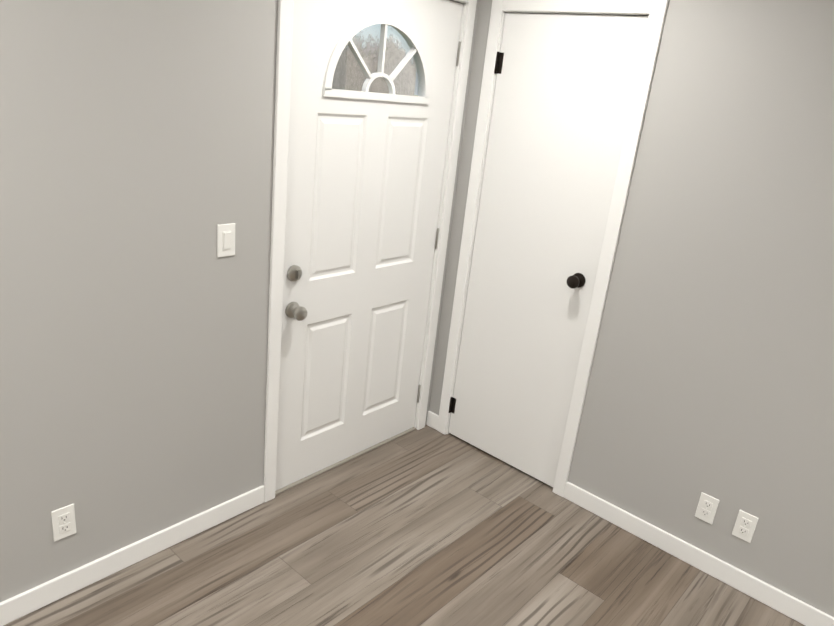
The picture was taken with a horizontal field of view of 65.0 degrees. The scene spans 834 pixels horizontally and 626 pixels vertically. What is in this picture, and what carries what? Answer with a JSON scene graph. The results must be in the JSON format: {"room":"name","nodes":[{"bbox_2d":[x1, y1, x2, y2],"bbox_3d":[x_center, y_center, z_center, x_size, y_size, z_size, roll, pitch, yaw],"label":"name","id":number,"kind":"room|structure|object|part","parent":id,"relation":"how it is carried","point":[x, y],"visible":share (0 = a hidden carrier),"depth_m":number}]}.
{"room":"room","nodes":[
{"label":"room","id":0,"kind":"room"},
{"bbox_2d":[0,0,479,601],"bbox_3d":[-1.502,-0.305,1.322,0.150,2.860,5.280,22,25,37],"label":"wall","id":1,"kind":"structure","parent":0,"point":[136,152],"depth_m":2.04},
{"bbox_2d":[51,503,75,541],"bbox_3d":[-1.141,0.678,2.117,0.007,0.115,0.070,22,25,37],"label":"electrical outlet","id":2,"kind":"object","parent":1,"relation":"attached to","point":[63,522],"visible":1,"depth_m":2.11},
{"bbox_2d":[0,485,263,625],"bbox_3d":[-1.942,1.119,1.343,0.013,0.085,3.906,22,25,37],"label":"baseboard","id":3,"kind":"structure","parent":1,"relation":"attached to","point":[22,604],"depth_m":2.32},
{"bbox_2d":[217,223,234,257],"bbox_3d":[-0.655,-0.250,2.257,0.012,0.115,0.070,22,25,37],"label":"light switch","id":4,"kind":"object","parent":1,"relation":"attached to","point":[225,240],"visible":1,"depth_m":2.25},
{"bbox_2d":[275,427,415,495],"bbox_3d":[-0.365,0.678,3.197,0.154,0.011,0.920,22,25,37],"label":"sill","id":5,"kind":"structure","parent":1,"relation":"attached to","point":[315,474],"depth_m":3.10},
{"bbox_2d":[275,0,462,490],"bbox_3d":[-0.222,-0.281,2.829,0.056,2.060,0.921,22,25,37],"label":"front door","id":6,"kind":"structure","parent":1,"relation":"in","point":[364,182],"depth_m":2.79},
{"bbox_2d":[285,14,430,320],"bbox_3d":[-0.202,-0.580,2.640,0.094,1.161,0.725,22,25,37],"label":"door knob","id":7,"kind":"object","parent":6,"relation":"attached to","point":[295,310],"depth_m":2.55},
{"bbox_3d":[0.096,-0.358,3.147,0.011,1.760,0.010,22,25,37],"label":"front door hinges","id":8,"kind":"part","parent":6,"relation":"part of"},
{"bbox_2d":[263,0,476,501],"bbox_3d":[-0.251,-0.315,2.842,0.165,2.133,1.036,22,25,37],"label":"door frame","id":9,"kind":"structure","parent":1,"relation":"attached to","point":[283,83],"depth_m":2.67},
{"bbox_2d":[4,425,804,625],"bbox_3d":[0.927,2.111,-0.289,7.120,0.100,5.280,22,25,37],"label":"floor","id":10,"kind":"structure","parent":0,"point":[426,525],"depth_m":2.52},
{"bbox_2d":[429,0,833,616],"bbox_3d":[2.828,0.279,1.026,6.970,2.860,0.120,22,25,37],"label":"wall","id":11,"kind":"structure","parent":0,"point":[712,371],"depth_m":2.40},
{"bbox_2d":[426,411,438,429],"bbox_3d":[0.086,0.576,3.515,0.079,0.085,0.013,22,25,37],"label":"baseboard","id":12,"kind":"structure","parent":11,"relation":"attached to","point":[432,419],"depth_m":3.51},
{"bbox_2d":[448,52,503,412],"bbox_3d":[0.263,-0.307,3.136,0.050,1.765,0.014,22,25,37],"label":"closet door hinges","id":13,"kind":"object","parent":11,"relation":"attached to","point":[499,62],"visible":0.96,"depth_m":2.86},
{"bbox_2d":[449,13,648,486],"bbox_3d":[0.521,-0.232,2.952,0.643,2.041,0.035,22,25,37],"label":"closet door","id":14,"kind":"structure","parent":11,"relation":"in","point":[564,90],"depth_m":2.88},
{"bbox_2d":[567,273,585,288],"bbox_3d":[0.668,-0.134,2.771,0.064,0.064,0.069,22,25,37],"label":"door knob","id":15,"kind":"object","parent":14,"relation":"attached to","point":[577,280],"depth_m":2.76},
{"bbox_2d":[437,0,668,496],"bbox_3d":[0.532,-0.239,2.962,0.683,2.073,0.075,22,25,37],"label":"door frame","id":16,"kind":"structure","parent":11,"relation":"attached to","point":[499,49],"depth_m":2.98},
{"bbox_2d":[563,481,833,625],"bbox_3d":[2.898,1.695,1.227,5.972,0.085,0.013,22,25,37],"label":"baseboard","id":17,"kind":"structure","parent":11,"relation":"attached to","point":[790,606],"depth_m":2.64},
{"bbox_2d":[695,492,718,523],"bbox_3d":[1.149,0.775,2.597,0.070,0.115,0.007,22,25,37],"label":"electrical outlet","id":18,"kind":"object","parent":11,"relation":"attached to","point":[707,506],"visible":1,"depth_m":2.59},
{"bbox_2d":[732,510,758,542],"bbox_3d":[1.257,0.818,2.510,0.070,0.115,0.007,22,25,37],"label":"electrical outlet","id":19,"kind":"object","parent":11,"relation":"attached to","point":[745,525],"visible":1,"depth_m":2.51},
{"bbox_3d":[-40.124,-17.111,42.732,63.700,0.260,160.000,22,25,37],"label":"lawn","id":20,"kind":"structure","parent":0,"visible":0},
{"bbox_2d":[332,28,416,95],"bbox_3d":[-48.670,-28.960,47.557,23.582,17.000,140.000,22,25,37],"label":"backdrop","id":21,"kind":"object","parent":20,"relation":"on","point":[352,67],"depth_m":95.59}
]}

